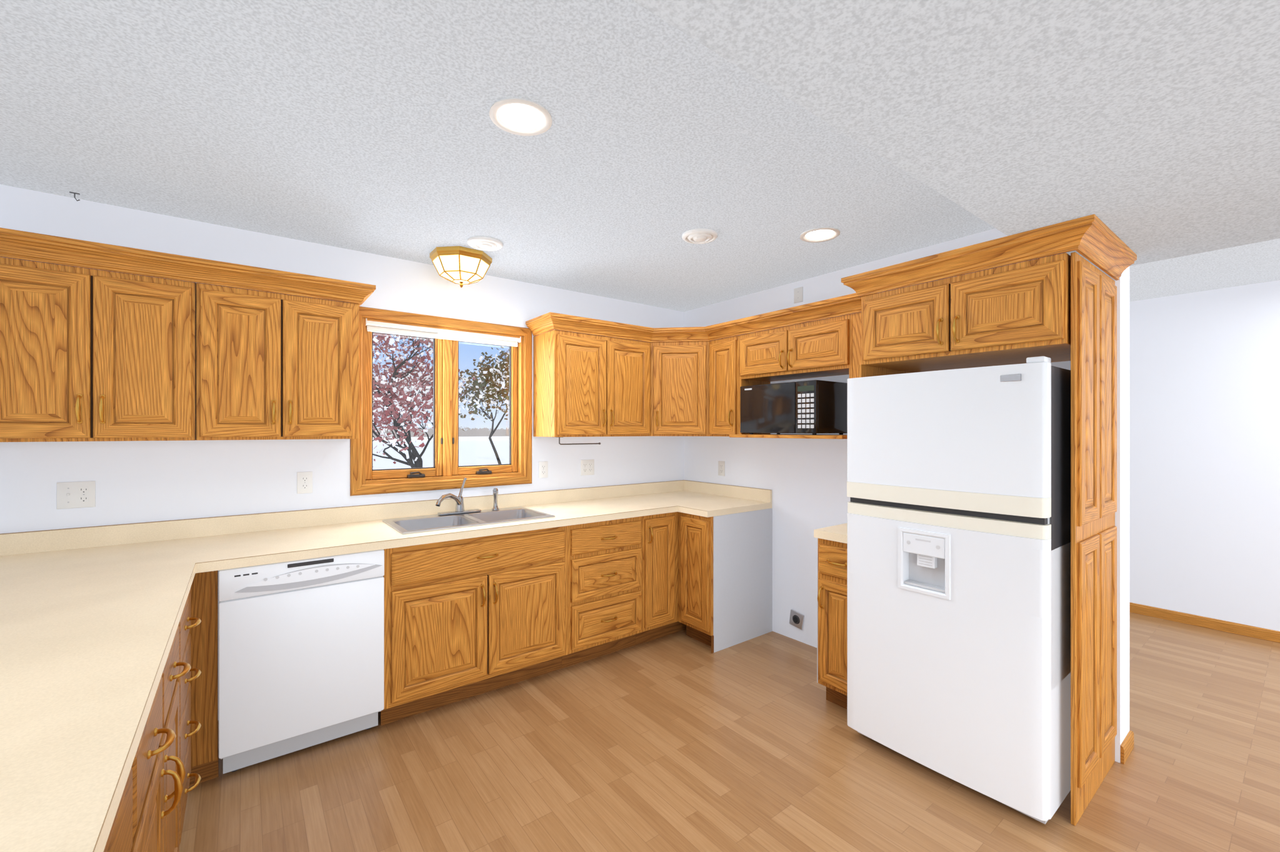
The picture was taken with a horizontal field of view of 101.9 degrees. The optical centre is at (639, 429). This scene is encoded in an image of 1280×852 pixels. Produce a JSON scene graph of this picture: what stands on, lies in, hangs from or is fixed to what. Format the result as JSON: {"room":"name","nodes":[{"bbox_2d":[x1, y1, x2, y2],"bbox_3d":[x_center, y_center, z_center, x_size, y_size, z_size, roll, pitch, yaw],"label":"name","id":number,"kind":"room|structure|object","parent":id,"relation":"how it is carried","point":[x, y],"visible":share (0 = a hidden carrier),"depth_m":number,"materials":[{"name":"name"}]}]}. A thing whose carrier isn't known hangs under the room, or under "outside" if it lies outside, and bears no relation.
{"room":"kitchen","nodes":[
{"label":"kitchen","id":0,"kind":"room"},
{"bbox_2d":[69,191,79,201],"bbox_3d":[-2.405,-0.994,2.208,0.031,0.036,0.006,0,0,-37],"label":"ceiling hook","id":1,"kind":"object","parent":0,"point":[74,193],"depth_m":2.21,"materials":[{"name":"grey metal"}]},
{"bbox_2d":[0,184,683,720],"bbox_3d":[-0.177,0.210,4.109,6.670,2.440,0.160,0,0,-37],"label":"wall","id":2,"kind":"structure","parent":0,"point":[137,481],"depth_m":2.64,"materials":[{"name":"white paint"}]},
{"bbox_2d":[56,480,95,509],"bbox_3d":[-2.453,0.282,2.257,0.116,0.115,0.013,0,0,-37],"label":"outlet","id":3,"kind":"object","parent":2,"relation":"attached to","point":[77,494],"visible":1,"depth_m":2.26,"materials":[{"name":"white plastic"}]},
{"bbox_2d":[0,227,375,441],"bbox_3d":[-1.999,-0.346,2.375,1.363,0.782,0.373,0,0,-37],"label":"upper cabinet","id":4,"kind":"object","parent":2,"relation":"attached to","point":[87,354],"visible":1,"depth_m":2.19,"materials":[{"name":"brown wood"}]},
{"bbox_2d":[296,471,312,493],"bbox_3d":[-1.789,0.280,2.769,0.070,0.115,0.007,0,0,-37],"label":"outlet","id":5,"kind":"object","parent":2,"relation":"attached to","point":[304,479],"visible":1,"depth_m":2.77,"materials":[{"name":"white plastic"}]},
{"bbox_2d":[350,306,531,495],"bbox_3d":[-1.209,-0.165,3.270,1.103,1.066,0.119,0,0,-37],"label":"window unit","id":6,"kind":"structure","parent":2,"relation":"in","point":[364,480],"depth_m":3.25,"materials":[{"name":"brown wood"}]},
{"bbox_2d":[538,461,548,478],"bbox_3d":[-0.675,0.276,3.622,0.070,0.115,0.007,0,0,-37],"label":"outlet","id":7,"kind":"object","parent":2,"relation":"attached to","point":[543,465],"visible":1,"depth_m":3.62,"materials":[{"name":"white plastic"}]},
{"bbox_2d":[580,459,594,475],"bbox_3d":[-0.388,0.276,3.842,0.116,0.115,0.007,0,0,-37],"label":"outlet","id":8,"kind":"object","parent":2,"relation":"attached to","point":[587,465],"visible":1,"depth_m":3.84,"materials":[{"name":"white plastic"}]},
{"bbox_2d":[0,0,1279,311],"bbox_3d":[1.950,-1.060,1.330,6.670,0.100,7.160,0,0,-37],"label":"ceiling","id":9,"kind":"structure","parent":0,"point":[362,125],"depth_m":1.82,"materials":[{"name":"white paint"}]},
{"bbox_2d":[429,245,492,287],"bbox_3d":[-1.037,-0.917,3.011,0.318,0.184,0.318,0,0,-37],"label":"ceiling light","id":10,"kind":"object","parent":9,"relation":"attached to","point":[461,265],"depth_m":2.91,"materials":[{"name":"white glass"}]},
{"bbox_2d":[466,236,503,250],"bbox_3d":[-0.833,-0.995,2.795,0.186,0.028,0.186,0,0,-37],"label":"ceiling vent","id":11,"kind":"object","parent":9,"relation":"in","point":[483,243],"visible":1,"depth_m":2.76,"materials":[{"name":"white plastic"}]},
{"bbox_2d":[489,97,552,136],"bbox_3d":[-0.383,-1.004,1.672,0.198,0.010,0.198,0,0,-37],"label":"recessed light","id":12,"kind":"object","parent":9,"relation":"in","point":[519,116],"visible":1,"depth_m":1.67,"materials":[{"name":"white plastic"}]},
{"bbox_2d":[681,228,718,243],"bbox_3d":[0.310,-0.995,2.688,0.186,0.028,0.186,0,0,-37],"label":"ceiling vent","id":13,"kind":"object","parent":9,"relation":"in","point":[699,235],"visible":1,"depth_m":2.65,"materials":[{"name":"white plastic"}]},
{"bbox_2d":[800,226,839,242],"bbox_3d":[0.927,-1.004,2.675,0.198,0.010,0.198,0,0,-37],"label":"recessed light","id":14,"kind":"object","parent":9,"relation":"in","point":[822,234],"visible":1,"depth_m":2.67,"materials":[{"name":"white plastic"}]},
{"bbox_2d":[631,0,1279,265],"bbox_3d":[1.843,-0.874,-0.473,4.004,0.269,4.427,0,0,-37],"label":"ceiling soffit","id":15,"kind":"structure","parent":9,"relation":"attached to","point":[1158,120],"depth_m":1.15,"materials":[{"name":"white paint"}]},
{"bbox_2d":[179,611,1279,851],"bbox_3d":[1.950,1.470,1.330,6.670,0.080,7.160,0,0,-37],"label":"floor","id":16,"kind":"structure","parent":0,"point":[668,743],"depth_m":2.14,"materials":[{"name":"laminate"}]},
{"bbox_2d":[103,588,201,851],"bbox_3d":[-0.480,0.993,-0.135,0.698,0.874,4.989,0,0,-37],"label":"base cabinet","id":17,"kind":"object","parent":16,"relation":"on","point":[149,817],"visible":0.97,"depth_m":1.25,"materials":[{"name":"brown wood"}]},
{"bbox_2d":[0,480,771,851],"bbox_3d":[0.563,0.490,1.047,3.812,0.130,5.597,0,0,-37],"label":"countertop","id":18,"kind":"structure","parent":17,"relation":"on","point":[90,617],"depth_m":1.55,"materials":[{"name":"laminate"}]},
{"bbox_2d":[435,477,499,515],"bbox_3d":[-1.084,0.398,3.131,0.185,0.215,0.484,0,0,29],"label":"faucet","id":19,"kind":"object","parent":18,"relation":"on","point":[459,509],"visible":1,"depth_m":3.14,"materials":[{"name":"silver metal"}]},
{"bbox_2d":[382,506,554,534],"bbox_3d":[-0.980,0.598,3.003,0.842,0.184,0.472,0,0,-37],"label":"sink","id":20,"kind":"object","parent":18,"relation":"in","point":[407,525],"visible":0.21,"depth_m":3.03,"materials":[{"name":"silver metal"}]},
{"bbox_2d":[218,549,384,773],"bbox_3d":[-1.614,0.995,2.479,0.604,0.870,0.602,0,0,-37],"label":"dishwasher","id":21,"kind":"object","parent":16,"relation":"on","point":[301,642],"visible":0.98,"depth_m":2.23,"materials":[{"name":"white metal"}]},
{"bbox_2d":[188,508,772,786],"bbox_3d":[-0.597,0.993,3.096,3.162,0.874,0.928,0,0,-37],"label":"base cabinet","id":22,"kind":"object","parent":16,"relation":"on","point":[464,619],"visible":0.98,"depth_m":2.94,"materials":[{"name":"brown wood"}]},
{"bbox_2d":[816,538,847,709],"bbox_3d":[1.219,0.993,2.778,0.665,0.874,0.250,0,0,-37],"label":"base cabinet","id":23,"kind":"object","parent":16,"relation":"on","point":[832,555],"visible":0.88,"depth_m":2.63,"materials":[{"name":"brown wood"}]},
{"bbox_2d":[813,523,847,543],"bbox_3d":[1.228,0.491,2.784,0.642,0.128,0.244,0,0,-37],"label":"countertop","id":24,"kind":"structure","parent":23,"relation":"on","point":[838,533],"depth_m":2.64,"materials":[{"name":"laminate"}]},
{"bbox_2d":[846,356,1070,824],"bbox_3d":[1.471,0.585,2.328,0.768,1.690,0.758,0,0,-37],"label":"refrigerator","id":25,"kind":"object","parent":16,"relation":"on","point":[959,481],"visible":0.91,"depth_m":1.99,"materials":[{"name":"white metal"}]},
{"bbox_2d":[1070,251,1116,825],"bbox_3d":[1.811,0.393,2.057,0.602,2.074,0.026,0,0,-37],"label":"end panel","id":26,"kind":"object","parent":16,"relation":"on","point":[1094,294],"visible":1,"depth_m":1.98,"materials":[{"name":"brown wood"}]},
{"bbox_2d":[683,228,1129,762],"bbox_3d":[1.292,0.210,3.386,0.185,2.440,2.774,0,0,-37],"label":"wall","id":27,"kind":"structure","parent":0,"point":[807,479],"depth_m":3.45,"materials":[{"name":"white paint"}]},
{"bbox_2d":[718,460,724,476],"bbox_3d":[0.641,0.302,4.078,0.007,0.115,0.070,0,0,-37],"label":"outlet","id":28,"kind":"object","parent":27,"relation":"attached to","point":[721,464],"visible":1,"depth_m":4.08,"materials":[{"name":"white plastic"}]},
{"bbox_2d":[789,608,804,629],"bbox_3d":[1.062,1.285,3.521,0.016,0.116,0.116,0,0,-37],"label":"outlet","id":29,"kind":"object","parent":27,"relation":"attached to","point":[796,619],"visible":1,"depth_m":3.51,"materials":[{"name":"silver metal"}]},
{"bbox_2d":[793,286,803,303],"bbox_3d":[1.073,-0.915,3.515,0.006,0.100,0.070,0,0,-37],"label":"outlet plate","id":30,"kind":"object","parent":27,"relation":"attached to","point":[798,292],"visible":1,"depth_m":3.51,"materials":[{"name":"white plastic"}]},
{"bbox_2d":[525,214,1136,438],"bbox_3d":[0.652,-0.168,2.861,1.465,1.137,2.825,0,0,-37],"label":"upper cabinet","id":31,"kind":"object","parent":27,"relation":"attached to","point":[672,381],"visible":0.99,"depth_m":2.95,"materials":[{"name":"brown wood"}]},
{"bbox_2d":[555,436,600,444],"bbox_3d":[-0.423,0.076,3.619,0.353,0.060,0.040,0,0,-37],"label":"paper towel holder","id":32,"kind":"object","parent":31,"relation":"attached to","point":[559,443],"visible":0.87,"depth_m":3.60,"materials":[{"name":"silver metal"}]},
{"bbox_2d":[740,380,847,434],"bbox_3d":[0.980,-0.129,3.289,0.385,0.314,0.570,0,0,-37],"label":"microwave","id":33,"kind":"object","parent":31,"relation":"on","point":[814,407],"visible":0.98,"depth_m":3.09,"materials":[{"name":"black"}]},
{"bbox_2d":[1120,730,1133,764],"bbox_3d":[1.302,1.392,3.385,0.197,0.075,2.786,0,0,-37],"label":"baseboard","id":34,"kind":"structure","parent":27,"relation":"attached to","point":[1127,746],"depth_m":2.26,"materials":[{"name":"brown wood"}]},
{"bbox_2d":[1129,280,1279,631],"bbox_3d":[4.588,0.210,3.248,0.150,2.440,7.000,0,0,-37],"label":"wall","id":35,"kind":"structure","parent":0,"point":[1204,366],"depth_m":3.75,"materials":[{"name":"white paint"}]},
{"bbox_2d":[1129,601,1279,643],"bbox_3d":[4.523,1.392,3.199,0.012,0.075,6.999,0,0,-37],"label":"baseboard","id":36,"kind":"structure","parent":35,"relation":"attached to","point":[1274,635],"depth_m":3.75,"materials":[{"name":"brown wood"}]},
{"label":"outside","id":37,"kind":"structure","parent":0,"visible":0},
{"bbox_2d":[372,334,509,441],"bbox_3d":[-54.341,-18.070,75.889,140.000,41.000,0.001,0,0,-37],"label":"sky","id":38,"kind":"structure","parent":37,"point":[476,429],"depth_m":93.83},
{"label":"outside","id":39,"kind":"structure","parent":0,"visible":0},
{"bbox_2d":[372,439,509,469],"bbox_3d":[-27.123,1.855,40.343,120.000,0.050,89.540,0,0,-37],"label":"snow-covered ground","id":40,"kind":"structure","parent":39,"point":[471,452],"depth_m":40.44,"materials":[{"name":"white snow"}]},
{"bbox_2d":[372,332,481,468],"bbox_3d":[-3.941,-0.178,8.408,2.629,4.083,4.560,0,0,-16],"label":"tree","id":41,"kind":"object","parent":40,"relation":"on","point":[385,394],"visible":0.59,"depth_m":7.96,"materials":[{"name":"pink plant"}]},
{"bbox_2d":[458,346,509,464],"bbox_3d":[-1.825,-0.123,10.133,2.811,3.969,3.953,0,0,28],"label":"tree","id":42,"kind":"object","parent":40,"relation":"on","point":[495,388],"visible":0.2,"depth_m":9.06,"materials":[{"name":"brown plant"}]}
]}

